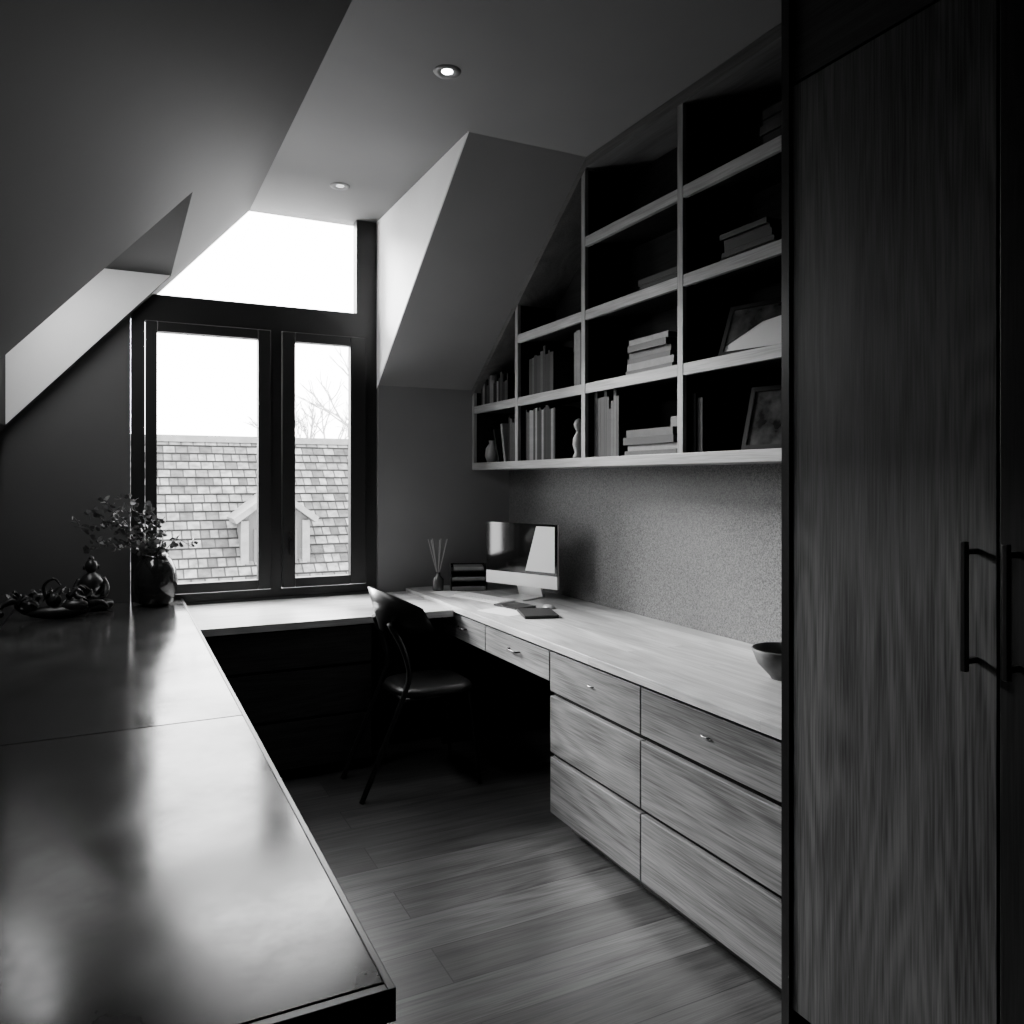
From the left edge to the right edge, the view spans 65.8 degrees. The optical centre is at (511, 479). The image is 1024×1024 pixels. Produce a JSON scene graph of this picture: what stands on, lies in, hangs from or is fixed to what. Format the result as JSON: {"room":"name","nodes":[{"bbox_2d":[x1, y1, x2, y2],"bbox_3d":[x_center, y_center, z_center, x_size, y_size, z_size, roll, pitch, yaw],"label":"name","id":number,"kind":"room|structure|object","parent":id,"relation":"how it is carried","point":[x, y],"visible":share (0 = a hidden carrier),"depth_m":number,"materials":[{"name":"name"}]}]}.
{"room":"home office","nodes":[
{"label":"home office","id":0,"kind":"room"},
{"bbox_2d":[0,315,508,720],"bbox_3d":[-1.341,0.281,4.666,3.080,2.377,0.150,0,0,-26],"label":"wall","id":1,"kind":"structure","parent":0,"point":[69,449],"depth_m":4.22,"materials":[{"name":"paint"}]},
{"bbox_2d":[6,269,169,423],"bbox_3d":[-2.178,-0.688,4.093,0.749,0.824,0.009,0,0,-26],"label":"sloped ceiling","id":2,"kind":"structure","parent":1,"relation":"attached to","point":[50,349],"depth_m":4.05,"materials":[{"name":"paint"}]},
{"bbox_2d":[131,220,376,602],"bbox_3d":[-1.440,-0.450,4.551,1.357,2.256,0.130,0,0,-26],"label":"window","id":3,"kind":"structure","parent":1,"relation":"in","point":[276,330],"depth_m":4.58,"materials":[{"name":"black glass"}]},
{"bbox_2d":[0,0,780,431],"bbox_3d":[0.085,-1.117,1.802,3.080,2.045,6.550,0,0,-26],"label":"ceiling","id":4,"kind":"structure","parent":0,"point":[135,135],"depth_m":2.86,"materials":[{"name":"paint"}]},
{"bbox_2d":[330,182,349,189],"bbox_3d":[-0.924,-1.577,4.250,0.108,0.006,0.108,0,0,-26],"label":"recessed light","id":5,"kind":"object","parent":4,"relation":"in","point":[336,185],"visible":1,"depth_m":4.24,"materials":[{"name":"white"}]},
{"bbox_2d":[433,64,460,79],"bbox_3d":[-0.250,-1.577,3.059,0.108,0.006,0.108,0,0,-26],"label":"recessed light","id":6,"kind":"object","parent":4,"relation":"in","point":[444,71],"visible":1,"depth_m":3.05,"materials":[{"name":"white"}]},
{"bbox_2d":[377,132,468,386],"bbox_3d":[-0.543,-1.026,4.282,0.006,1.107,1.550,0,0,-26],"label":"wall","id":7,"kind":"structure","parent":0,"point":[404,233],"depth_m":4.39,"materials":[{"name":"paint"}]},
{"bbox_2d":[281,711,780,1023],"bbox_3d":[0.085,1.510,1.802,3.080,0.080,6.550,0,0,-26],"label":"floor","id":8,"kind":"structure","parent":0,"point":[479,904],"depth_m":2.76,"materials":[{"name":"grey wood"}]},
{"bbox_2d":[204,623,371,777],"bbox_3d":[-1.254,1.097,4.193,0.825,0.745,0.765,0,0,-26],"label":"base cabinet","id":9,"kind":"object","parent":8,"relation":"on","point":[306,694],"visible":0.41,"depth_m":3.89,"materials":[{"name":"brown wood"}]},
{"bbox_2d":[187,591,452,636],"bbox_3d":[-1.057,0.708,4.275,1.270,0.035,0.795,0,0,-26],"label":"countertop","id":10,"kind":"structure","parent":9,"relation":"on","point":[218,619],"depth_m":4.09,"materials":[{"name":"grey wood"}]},
{"bbox_2d":[340,587,481,804],"bbox_3d":[-0.501,0.995,3.873,0.600,0.960,0.457,0,0,-26],"label":"chair","id":11,"kind":"object","parent":8,"relation":"on","point":[394,615],"visible":1,"depth_m":3.76,"materials":[{"name":"black leather"}]},
{"bbox_2d":[441,612,552,743],"bbox_3d":[0.173,1.092,4.017,0.708,0.756,1.243,0,0,-26],"label":"drawer unit","id":12,"kind":"object","parent":8,"relation":"on","point":[509,674],"visible":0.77,"depth_m":4.49,"materials":[{"name":"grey wood"}]},
{"bbox_2d":[550,651,780,992],"bbox_3d":[0.759,1.092,2.869,0.703,0.756,1.320,0,0,-26],"label":"base cabinet","id":13,"kind":"object","parent":8,"relation":"on","point":[683,798],"visible":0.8,"depth_m":2.57,"materials":[{"name":"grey wood"}]},
{"bbox_2d":[406,582,780,739],"bbox_3d":[0.357,0.691,3.675,0.717,0.042,3.130,0,0,-26],"label":"desktop","id":14,"kind":"object","parent":13,"relation":"on","point":[721,676],"visible":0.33,"depth_m":3.13,"materials":[{"name":"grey wood"}]},
{"bbox_2d":[428,539,447,590],"bbox_3d":[-0.446,0.515,4.805,0.118,0.310,0.121,0,0,-26],"label":"reed diffuser","id":15,"kind":"object","parent":14,"relation":"on","point":[437,581],"visible":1,"depth_m":4.78,"materials":[{"name":"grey glass"}]},
{"bbox_2d":[432,572,443,590],"bbox_3d":[-0.449,0.615,4.804,0.068,0.110,0.068,0,0,-26],"label":"jar","id":16,"kind":"object","parent":15,"relation":"attached to","point":[437,582],"depth_m":4.78,"materials":[{"name":"grey glass"}]},
{"bbox_2d":[431,590,462,596],"bbox_3d":[-0.355,0.669,4.660,0.160,0.001,0.240,0,0,-32],"label":"sheet","id":17,"kind":"object","parent":14,"relation":"on","point":[449,593],"visible":0.71,"depth_m":4.66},
{"bbox_2d":[450,563,486,590],"bbox_3d":[-0.270,0.595,4.871,0.220,0.150,0.180,0,0,-6],"label":"tray","id":18,"kind":"object","parent":14,"relation":"on","point":[463,576],"visible":0.94,"depth_m":4.83,"materials":[{"name":"black paint"}]},
{"bbox_2d":[452,592,515,603],"bbox_3d":[-0.163,0.663,4.455,0.120,0.015,0.420,0,0,-41],"label":"keyboard","id":19,"kind":"object","parent":14,"relation":"on","point":[468,595],"visible":1,"depth_m":4.43,"materials":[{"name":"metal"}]},
{"bbox_2d":[477,607,519,615],"bbox_3d":[-0.039,0.669,4.025,0.160,0.001,0.240,0,0,-44],"label":"sheet","id":20,"kind":"object","parent":14,"relation":"on","point":[498,610],"visible":0.86,"depth_m":4.02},
{"bbox_2d":[494,601,536,609],"bbox_3d":[0.015,0.665,4.186,0.140,0.010,0.190,0,0,-38],"label":"notebook","id":21,"kind":"object","parent":14,"relation":"on","point":[513,605],"visible":0.98,"depth_m":4.16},
{"bbox_2d":[486,522,558,600],"bbox_3d":[0.055,0.458,4.498,0.530,0.425,0.190,0,0,42],"label":"desktop computer","id":22,"kind":"object","parent":14,"relation":"on","point":[523,555],"visible":0.96,"depth_m":4.49,"materials":[{"name":"metal"}]},
{"bbox_2d":[517,607,558,618],"bbox_3d":[0.127,0.663,3.940,0.170,0.014,0.240,0,0,-9],"label":"notebook","id":23,"kind":"object","parent":14,"relation":"on","point":[526,613],"visible":1,"depth_m":3.89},
{"bbox_2d":[751,642,780,680],"bbox_3d":[0.916,0.619,2.668,0.210,0.103,0.210,0,0,-26],"label":"bowl","id":24,"kind":"object","parent":14,"relation":"on","point":[767,655],"visible":0.39,"depth_m":2.63,"materials":[{"name":"ceramic"}]},
{"bbox_2d":[781,0,1023,1023],"bbox_3d":[1.280,-0.052,1.747,0.780,3.045,1.126,0,0,-26],"label":"wardrobe","id":25,"kind":"object","parent":8,"relation":"on","point":[902,121],"visible":1,"depth_m":1.78,"materials":[{"name":"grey wood"}]},
{"bbox_3d":[-1.339,1.083,2.514,0.785,0.775,3.695,0,0,-26],"label":"cabinet","id":26,"kind":"object","parent":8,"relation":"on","visible":0},
{"bbox_2d":[0,599,395,1023],"bbox_3d":[-1.331,0.672,2.504,0.790,0.045,3.720,0,0,-26],"label":"countertop","id":27,"kind":"structure","parent":26,"relation":"on","point":[158,865],"depth_m":1.38,"materials":[{"name":"wood"}]},
{"bbox_2d":[0,578,108,618],"bbox_3d":[-2.148,0.553,3.715,0.460,0.193,0.156,0,0,-26],"label":"sculpture","id":28,"kind":"object","parent":27,"relation":"on","point":[74,607],"visible":1,"depth_m":3.69,"materials":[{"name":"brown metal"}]},
{"bbox_2d":[72,556,113,610],"bbox_3d":[-2.109,0.515,3.965,0.204,0.270,0.172,0,0,-26],"label":"figurine","id":29,"kind":"object","parent":27,"relation":"on","point":[91,579],"visible":0.77,"depth_m":3.94,"materials":[{"name":"ceramic"}]},
{"bbox_2d":[133,554,177,606],"bbox_3d":[-1.850,0.520,4.106,0.212,0.260,0.212,0,0,-26],"label":"vase","id":30,"kind":"object","parent":27,"relation":"on","point":[155,580],"visible":0.97,"depth_m":4.03,"materials":[{"name":"black ceramic"}]},
{"bbox_2d":[71,516,155,554],"bbox_3d":[-2.013,0.393,4.008,0.391,0.434,0.127,0,0,-31],"label":"leafy branch","id":31,"kind":"object","parent":30,"relation":"in","point":[92,526],"visible":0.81,"depth_m":3.97,"materials":[{"name":"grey plant"}]},
{"bbox_2d":[84,506,149,561],"bbox_3d":[-2.011,0.370,4.060,0.375,0.480,0.117,0,0,-4],"label":"leafy branch","id":32,"kind":"object","parent":30,"relation":"in","point":[94,513],"visible":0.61,"depth_m":4.06,"materials":[{"name":"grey plant"}]},
{"bbox_2d":[83,530,161,555],"bbox_3d":[-1.960,0.432,3.994,0.372,0.356,0.107,0,0,-37],"label":"leafy branch","id":33,"kind":"object","parent":30,"relation":"in","point":[133,545],"visible":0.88,"depth_m":3.98,"materials":[{"name":"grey plant"}]},
{"bbox_2d":[97,496,158,553],"bbox_3d":[-1.935,0.344,4.009,0.292,0.532,0.126,0,0,-35],"label":"leafy branch","id":34,"kind":"object","parent":30,"relation":"in","point":[105,509],"visible":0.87,"depth_m":4.00,"materials":[{"name":"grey plant"}]},
{"bbox_2d":[115,494,164,554],"bbox_3d":[-1.909,0.339,4.066,0.245,0.542,0.125,0,0,-26],"label":"leafy branch","id":35,"kind":"object","parent":30,"relation":"in","point":[133,503],"visible":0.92,"depth_m":4.07,"materials":[{"name":"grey plant"}]},
{"bbox_2d":[140,501,167,555],"bbox_3d":[-1.842,0.358,4.083,0.119,0.505,0.116,0,0,-4],"label":"leafy branch","id":36,"kind":"object","parent":30,"relation":"in","point":[148,508],"visible":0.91,"depth_m":4.08,"materials":[{"name":"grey plant"}]},
{"bbox_2d":[152,534,197,554],"bbox_3d":[-1.758,0.444,4.115,0.240,0.332,0.100,0,0,-19],"label":"leafy branch","id":37,"kind":"object","parent":30,"relation":"in","point":[173,539],"visible":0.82,"depth_m":4.10,"materials":[{"name":"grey plant"}]},
{"bbox_2d":[509,463,780,695],"bbox_3d":[1.430,-0.055,2.444,0.100,3.050,6.300,0,0,-26],"label":"wall","id":38,"kind":"structure","parent":0,"point":[697,547],"depth_m":3.72,"materials":[{"name":"paint"}]},
{"bbox_2d":[472,23,780,469],"bbox_3d":[0.496,-0.821,3.898,0.268,1.512,2.855,0,0,-26],"label":"bookcase","id":39,"kind":"object","parent":38,"relation":"attached to","point":[660,195],"visible":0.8,"depth_m":3.49,"materials":[{"name":"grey wood"}]},
{"bbox_2d":[485,440,497,461],"bbox_3d":[-0.127,-0.181,5.031,0.090,0.140,0.090,0,0,-26],"label":"vase","id":40,"kind":"object","parent":39,"relation":"on","point":[490,453],"visible":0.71,"depth_m":5.00,"materials":[{"name":"grey ceramic"}]},
{"bbox_2d":[493,429,503,461],"bbox_3d":[-0.027,-0.211,4.921,0.160,0.214,0.094,0,0,-26],"label":"book","id":41,"kind":"object","parent":39,"relation":"on","point":[496,432],"visible":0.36,"depth_m":4.89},
{"bbox_2d":[500,423,507,460],"bbox_3d":[0.021,-0.225,4.835,0.170,0.240,0.077,0,0,-26],"label":"book","id":42,"kind":"object","parent":39,"relation":"on","point":[504,426],"visible":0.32,"depth_m":4.80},
{"bbox_2d":[500,372,514,400],"bbox_3d":[0.013,-0.565,4.863,0.180,0.188,0.019,0,0,-26],"label":"book","id":43,"kind":"object","parent":39,"relation":"on","point":[501,373],"visible":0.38,"depth_m":4.83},
{"bbox_2d":[507,373,514,399],"bbox_3d":[0.051,-0.555,4.782,0.176,0.168,0.015,0,0,-26],"label":"book","id":44,"kind":"object","parent":39,"relation":"on","point":[510,377],"visible":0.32,"depth_m":4.74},
{"bbox_2d":[508,417,514,460],"bbox_3d":[0.062,-0.244,4.762,0.178,0.266,0.016,0,0,-26],"label":"book","id":45,"kind":"object","parent":39,"relation":"on","point":[509,418],"visible":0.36,"depth_m":4.72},
{"bbox_2d":[510,418,514,460],"bbox_3d":[0.081,-0.238,4.746,0.197,0.254,0.028,0,0,-26],"label":"book","id":46,"kind":"object","parent":39,"relation":"on","point":[512,420],"visible":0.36,"depth_m":4.69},
{"bbox_2d":[512,422,514,460],"bbox_3d":[0.090,-0.226,4.717,0.188,0.229,0.028,0,0,-26],"label":"book","id":47,"kind":"object","parent":39,"relation":"on","point":[513,422],"visible":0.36,"depth_m":4.67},
{"bbox_2d":[527,412,529,459],"bbox_3d":[0.169,-0.248,4.540,0.171,0.275,0.028,0,0,-26],"label":"book","id":48,"kind":"object","parent":39,"relation":"on","point":[528,413],"visible":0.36,"depth_m":4.50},
{"bbox_2d":[529,359,531,394],"bbox_3d":[0.178,-0.577,4.513,0.164,0.213,0.036,0,0,-26],"label":"book","id":49,"kind":"object","parent":39,"relation":"on","point":[530,360],"visible":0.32,"depth_m":4.48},
{"bbox_2d":[531,411,532,459],"bbox_3d":[0.194,-0.251,4.498,0.179,0.280,0.023,0,0,-26],"label":"book","id":50,"kind":"object","parent":39,"relation":"on","point":[531,411],"visible":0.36,"depth_m":4.46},
{"bbox_2d":[532,358,533,394],"bbox_3d":[0.191,-0.579,4.485,0.162,0.216,0.022,0,0,-26],"label":"book","id":51,"kind":"object","parent":39,"relation":"on","point":[532,358],"visible":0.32,"depth_m":4.46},
{"bbox_2d":[533,409,534,459],"bbox_3d":[0.199,-0.255,4.474,0.165,0.288,0.021,0,0,-26],"label":"book","id":52,"kind":"object","parent":39,"relation":"on","point":[533,409],"visible":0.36,"depth_m":4.44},
{"bbox_2d":[534,355,538,393],"bbox_3d":[0.204,-0.584,4.459,0.162,0.227,0.033,0,0,-26],"label":"book","id":53,"kind":"object","parent":39,"relation":"on","point":[535,356],"visible":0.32,"depth_m":4.42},
{"bbox_2d":[535,408,538,459],"bbox_3d":[0.219,-0.257,4.459,0.189,0.291,0.020,0,0,-26],"label":"book","id":54,"kind":"object","parent":39,"relation":"on","point":[536,409],"visible":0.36,"depth_m":4.41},
{"bbox_2d":[537,411,538,459],"bbox_3d":[0.213,-0.247,4.432,0.153,0.272,0.021,0,0,-26],"label":"book","id":55,"kind":"object","parent":39,"relation":"on","point":[537,411],"visible":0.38,"depth_m":4.40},
{"bbox_2d":[537,355,539,392],"bbox_3d":[0.224,-0.581,4.429,0.171,0.220,0.037,0,0,-26],"label":"book","id":56,"kind":"object","parent":39,"relation":"on","point":[538,357],"visible":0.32,"depth_m":4.39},
{"bbox_2d":[540,351,542,392],"bbox_3d":[0.250,-0.590,4.404,0.194,0.238,0.028,0,0,-26],"label":"book","id":57,"kind":"object","parent":39,"relation":"on","point":[541,352],"visible":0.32,"depth_m":4.36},
{"bbox_2d":[540,409,543,459],"bbox_3d":[0.245,-0.252,4.410,0.191,0.282,0.014,0,0,-26],"label":"book","id":58,"kind":"object","parent":39,"relation":"on","point":[540,409],"visible":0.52,"depth_m":4.37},
{"bbox_2d":[542,410,543,459],"bbox_3d":[0.244,-0.249,4.388,0.171,0.275,0.021,0,0,-26],"label":"book","id":59,"kind":"object","parent":39,"relation":"on","point":[542,410],"visible":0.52,"depth_m":4.35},
{"bbox_2d":[544,407,545,459],"bbox_3d":[0.267,-0.254,4.374,0.199,0.286,0.021,0,0,-26],"label":"book","id":60,"kind":"object","parent":39,"relation":"on","point":[545,407],"visible":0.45,"depth_m":4.33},
{"bbox_2d":[545,354,547,391],"bbox_3d":[0.262,-0.579,4.345,0.164,0.215,0.029,0,0,-26],"label":"book","id":61,"kind":"object","parent":39,"relation":"on","point":[546,355],"visible":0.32,"depth_m":4.31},
{"bbox_2d":[549,409,550,458],"bbox_3d":[0.283,-0.248,4.311,0.171,0.273,0.015,0,0,-26],"label":"book","id":62,"kind":"object","parent":39,"relation":"on","point":[549,409],"visible":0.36,"depth_m":4.28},
{"bbox_2d":[551,408,552,458],"bbox_3d":[0.296,-0.248,4.294,0.179,0.274,0.025,0,0,-26],"label":"book","id":63,"kind":"object","parent":39,"relation":"on","point":[552,408],"visible":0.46,"depth_m":4.25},
{"bbox_2d":[543,345,572,391],"bbox_3d":[0.254,-0.603,4.373,0.175,0.264,0.027,0,0,-26],"label":"book","id":64,"kind":"object","parent":39,"relation":"on","point":[545,348],"visible":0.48,"depth_m":4.34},
{"bbox_2d":[546,405,575,458],"bbox_3d":[0.270,-0.259,4.347,0.179,0.295,0.027,0,0,-26],"label":"book","id":65,"kind":"object","parent":39,"relation":"on","point":[547,406],"visible":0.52,"depth_m":4.31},
{"bbox_2d":[548,350,573,390],"bbox_3d":[0.271,-0.587,4.321,0.158,0.232,0.018,0,0,-26],"label":"book","id":66,"kind":"object","parent":39,"relation":"on","point":[549,351],"visible":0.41,"depth_m":4.29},
{"bbox_2d":[548,406,579,458],"bbox_3d":[0.285,-0.255,4.330,0.191,0.287,0.014,0,0,-26],"label":"book","id":67,"kind":"object","parent":39,"relation":"on","point":[549,407],"visible":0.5,"depth_m":4.29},
{"bbox_2d":[553,408,580,458],"bbox_3d":[0.308,-0.249,4.274,0.183,0.276,0.017,0,0,-26],"label":"book","id":68,"kind":"object","parent":39,"relation":"on","point":[564,431],"visible":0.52,"depth_m":4.25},
{"bbox_2d":[574,332,575,385],"bbox_3d":[0.397,-0.612,4.077,0.166,0.282,0.019,0,0,-26],"label":"book","id":69,"kind":"object","parent":39,"relation":"on","point":[575,332],"visible":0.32,"depth_m":4.04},
{"bbox_2d":[572,418,580,457],"bbox_3d":[0.341,-0.213,4.047,0.064,0.205,0.064,0,0,-26],"label":"figurine","id":70,"kind":"object","parent":39,"relation":"on","point":[576,444],"visible":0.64,"depth_m":4.03,"materials":[{"name":"white ceramic"}]},
{"bbox_2d":[576,330,580,384],"bbox_3d":[0.413,-0.615,4.052,0.174,0.288,0.036,0,0,-26],"label":"book","id":71,"kind":"object","parent":39,"relation":"on","point":[578,331],"visible":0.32,"depth_m":4.01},
{"bbox_2d":[594,391,603,456],"bbox_3d":[0.487,-0.276,3.905,0.173,0.329,0.028,0,0,-26],"label":"book","id":72,"kind":"object","parent":39,"relation":"on","point":[600,394],"visible":0.16,"depth_m":3.87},
{"bbox_2d":[597,398,600,456],"bbox_3d":[0.500,-0.254,3.878,0.174,0.286,0.029,0,0,-26],"label":"book","id":73,"kind":"object","parent":39,"relation":"on","point":[598,399],"visible":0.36,"depth_m":3.84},
{"bbox_2d":[601,397,603,456],"bbox_3d":[0.506,-0.255,3.847,0.157,0.288,0.028,0,0,-26],"label":"book","id":74,"kind":"object","parent":39,"relation":"on","point":[602,398],"visible":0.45,"depth_m":3.81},
{"bbox_2d":[604,389,613,456],"bbox_3d":[0.529,-0.273,3.829,0.181,0.324,0.023,0,0,-26],"label":"book","id":75,"kind":"object","parent":39,"relation":"on","point":[607,393],"visible":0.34,"depth_m":3.79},
{"bbox_2d":[609,409,610,455],"bbox_3d":[0.536,-0.225,3.790,0.160,0.227,0.015,0,0,-26],"label":"book","id":76,"kind":"object","parent":39,"relation":"on","point":[609,409],"visible":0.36,"depth_m":3.75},
{"bbox_2d":[607,397,613,456],"bbox_3d":[0.526,-0.254,3.804,0.155,0.286,0.016,0,0,-26],"label":"book","id":77,"kind":"object","parent":39,"relation":"on","point":[609,399],"visible":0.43,"depth_m":3.77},
{"bbox_2d":[611,401,613,455],"bbox_3d":[0.551,-0.243,3.776,0.174,0.263,0.020,0,0,-26],"label":"book","id":78,"kind":"object","parent":39,"relation":"on","point":[612,402],"visible":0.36,"depth_m":3.73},
{"bbox_2d":[614,389,650,455],"bbox_3d":[0.572,-0.269,3.761,0.198,0.316,0.021,0,0,-26],"label":"book","id":79,"kind":"object","parent":39,"relation":"on","point":[617,392],"visible":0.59,"depth_m":3.72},
{"bbox_2d":[616,396,652,455],"bbox_3d":[0.581,-0.252,3.742,0.198,0.282,0.020,0,0,-26],"label":"book","id":80,"kind":"object","parent":39,"relation":"on","point":[632,413],"visible":0.68,"depth_m":3.72,"materials":[{"name":"paper"}]},
{"bbox_2d":[625,449,676,455],"bbox_3d":[0.687,-0.121,3.523,0.184,0.020,0.378,0,0,-26],"label":"book","id":81,"kind":"object","parent":39,"relation":"on","point":[662,451],"visible":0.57,"depth_m":3.48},
{"bbox_2d":[628,442,676,450],"bbox_3d":[0.693,-0.145,3.508,0.181,0.027,0.359,0,0,-26],"label":"book","id":82,"kind":"object","parent":81,"relation":"on","point":[673,445],"visible":0.46,"depth_m":3.46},
{"bbox_2d":[623,434,676,445],"bbox_3d":[0.678,-0.176,3.519,0.189,0.034,0.367,0,0,-26],"label":"book","id":83,"kind":"object","parent":82,"relation":"on","point":[668,438],"visible":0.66,"depth_m":3.46,"materials":[{"name":"paper"}]},
{"bbox_2d":[626,426,676,437],"bbox_3d":[0.680,-0.209,3.512,0.181,0.032,0.337,0,0,-26],"label":"book","id":84,"kind":"object","parent":83,"relation":"on","point":[672,429],"visible":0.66,"depth_m":3.45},
{"bbox_2d":[626,362,676,374],"bbox_3d":[0.685,-0.485,3.537,0.188,0.027,0.341,0,0,-26],"label":"book","id":85,"kind":"object","parent":39,"relation":"on","point":[670,363],"visible":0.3,"depth_m":3.47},
{"bbox_2d":[627,354,676,371],"bbox_3d":[0.686,-0.514,3.527,0.182,0.031,0.341,0,0,-26],"label":"book","id":86,"kind":"object","parent":85,"relation":"on","point":[670,358],"visible":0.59,"depth_m":3.47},
{"bbox_2d":[628,350,676,364],"bbox_3d":[0.690,-0.541,3.539,0.200,0.021,0.314,0,0,-26],"label":"book","id":87,"kind":"object","parent":86,"relation":"on","point":[669,352],"visible":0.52,"depth_m":3.46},
{"bbox_2d":[629,344,676,359],"bbox_3d":[0.686,-0.565,3.527,0.180,0.026,0.306,0,0,-26],"label":"book","id":88,"kind":"object","parent":87,"relation":"on","point":[667,347],"visible":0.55,"depth_m":3.46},
{"bbox_2d":[628,337,676,352],"bbox_3d":[0.668,-0.594,3.523,0.172,0.030,0.283,0,0,-26],"label":"book","id":89,"kind":"object","parent":88,"relation":"on","point":[662,341],"visible":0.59,"depth_m":3.45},
{"bbox_2d":[629,331,676,345],"bbox_3d":[0.689,-0.622,3.533,0.200,0.026,0.286,0,0,-26],"label":"book","id":90,"kind":"object","parent":89,"relation":"on","point":[665,333],"visible":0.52,"depth_m":3.45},
{"bbox_2d":[691,393,729,451],"bbox_3d":[0.817,-0.231,3.250,0.180,0.240,0.030,0,0,-26],"label":"book","id":91,"kind":"object","parent":39,"relation":"on","point":[694,396],"visible":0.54,"depth_m":3.21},
{"bbox_2d":[697,397,736,451],"bbox_3d":[0.834,-0.221,3.214,0.180,0.220,0.030,0,0,-26],"label":"book","id":92,"kind":"object","parent":39,"relation":"on","point":[716,417],"visible":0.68,"depth_m":3.19,"materials":[{"name":"paper"}]},
{"bbox_2d":[718,298,780,355],"bbox_3d":[0.932,-0.571,2.947,0.100,0.208,0.320,0,0,-41],"label":"picture frame","id":93,"kind":"object","parent":39,"relation":"on","point":[755,325],"visible":0.52,"depth_m":2.98,"materials":[{"name":"black paint"}]},
{"bbox_2d":[724,315,780,351],"bbox_3d":[0.931,-0.572,2.946,0.003,0.184,0.284,29,-19,-37],"label":"picture","id":94,"kind":"object","parent":93,"relation":"attached to","point":[768,332],"depth_m":2.93},
{"bbox_2d":[725,302,780,345],"bbox_3d":[0.933,-0.585,2.948,0.002,0.158,0.284,29,-19,-37],"label":"print","id":95,"kind":"object","parent":93,"relation":"attached to","point":[743,320],"depth_m":3.00},
{"bbox_2d":[720,239,778,260],"bbox_3d":[0.956,-0.844,2.987,0.175,0.026,0.298,0,0,-26],"label":"book","id":96,"kind":"object","parent":39,"relation":"on","point":[776,239],"visible":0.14,"depth_m":2.94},
{"bbox_2d":[722,234,780,258],"bbox_3d":[0.958,-0.867,2.983,0.190,0.018,0.274,0,0,-26],"label":"book","id":97,"kind":"object","parent":96,"relation":"on","point":[773,237],"visible":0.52,"depth_m":2.92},
{"bbox_2d":[724,227,780,252],"bbox_3d":[0.951,-0.890,2.976,0.175,0.028,0.248,0,0,-26],"label":"book","id":98,"kind":"object","parent":97,"relation":"on","point":[772,230],"visible":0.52,"depth_m":2.91,"materials":[{"name":"paper"}]},
{"bbox_2d":[724,223,780,244],"bbox_3d":[0.950,-0.914,2.986,0.173,0.018,0.242,0,0,-26],"label":"book","id":99,"kind":"object","parent":98,"relation":"on","point":[768,225],"visible":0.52,"depth_m":2.92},
{"bbox_2d":[720,217,780,241],"bbox_3d":[0.945,-0.934,2.990,0.196,0.020,0.246,0,0,-26],"label":"book","id":100,"kind":"object","parent":99,"relation":"on","point":[765,220],"visible":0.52,"depth_m":2.92,"materials":[{"name":"paper"}]},
{"bbox_2d":[741,385,780,449],"bbox_3d":[0.955,-0.230,2.912,0.088,0.243,0.200,0,0,-41],"label":"picture frame","id":101,"kind":"object","parent":39,"relation":"on","point":[762,430],"visible":0.54,"depth_m":2.93,"materials":[{"name":"black paint"}]},
{"bbox_3d":[0.716,-0.840,3.476,0.189,0.018,0.310,0,0,-26],"label":"book","id":102,"kind":"object","parent":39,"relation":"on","visible":0},
{"bbox_2d":[640,273,676,289],"bbox_3d":[0.718,-0.860,3.460,0.176,0.020,0.287,0,0,-26],"label":"book","id":103,"kind":"object","parent":102,"relation":"on","point":[672,276],"visible":0.27,"depth_m":3.43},
{"bbox_2d":[638,266,676,286],"bbox_3d":[0.722,-0.883,3.470,0.198,0.025,0.293,0,0,-26],"label":"book","id":104,"kind":"object","parent":103,"relation":"on","point":[673,270],"visible":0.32,"depth_m":3.43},
{"bbox_3d":[1.029,-1.202,2.825,0.180,0.022,0.217,0,0,-26],"label":"book","id":105,"kind":"object","parent":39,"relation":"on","visible":0},
{"bbox_2d":[763,127,780,143],"bbox_3d":[1.045,-1.229,2.818,0.197,0.032,0.206,0,0,-26],"label":"book","id":106,"kind":"object","parent":105,"relation":"on","point":[777,132],"visible":0.11,"depth_m":2.83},
{"bbox_2d":[760,116,780,136],"bbox_3d":[1.029,-1.262,2.826,0.196,0.032,0.191,0,0,-26],"label":"book","id":107,"kind":"object","parent":106,"relation":"on","point":[775,124],"visible":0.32,"depth_m":2.82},
{"bbox_2d":[763,112,780,125],"bbox_3d":[1.036,-1.288,2.829,0.193,0.021,0.178,0,0,-26],"label":"book","id":108,"kind":"object","parent":107,"relation":"on","point":[772,118],"visible":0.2,"depth_m":2.83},
{"bbox_2d":[762,101,780,120],"bbox_3d":[1.030,-1.315,2.814,0.189,0.031,0.188,0,0,-26],"label":"book","id":109,"kind":"object","parent":108,"relation":"on","point":[775,109],"visible":0.2,"depth_m":2.82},
{"label":"outside","id":110,"kind":"structure","parent":0,"visible":0},
{"bbox_2d":[296,346,347,428],"bbox_3d":[-3.599,-0.723,19.807,1.777,5.297,4.292,0,0,40],"label":"bare tree","id":111,"kind":"object","parent":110,"point":[341,420],"visible":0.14,"depth_m":18.68,"materials":[{"name":"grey plant"}]},
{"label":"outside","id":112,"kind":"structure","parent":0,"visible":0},
{"bbox_2d":[130,434,347,601],"bbox_3d":[-2.348,1.370,11.442,22.000,4.100,3.822,0,0,-26],"label":"neighbouring roof","id":113,"kind":"structure","parent":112,"point":[202,480],"depth_m":11.52,"materials":[{"name":"tile"}]},
{"bbox_2d":[227,493,318,564],"bbox_3d":[-3.538,0.815,11.476,1.140,1.410,1.500,0,0,-26],"label":"dormer","id":114,"kind":"object","parent":113,"relation":"on","point":[244,516],"visible":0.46,"depth_m":10.91,"materials":[{"name":"white wood"}]},
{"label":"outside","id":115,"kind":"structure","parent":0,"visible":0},
{"bbox_2d":[244,391,347,438],"bbox_3d":[-5.505,-0.364,21.713,3.539,4.170,1.809,0,0,-26],"label":"bare tree","id":116,"kind":"object","parent":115,"point":[312,433],"visible":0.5,"depth_m":22.12,"materials":[{"name":"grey plant"}]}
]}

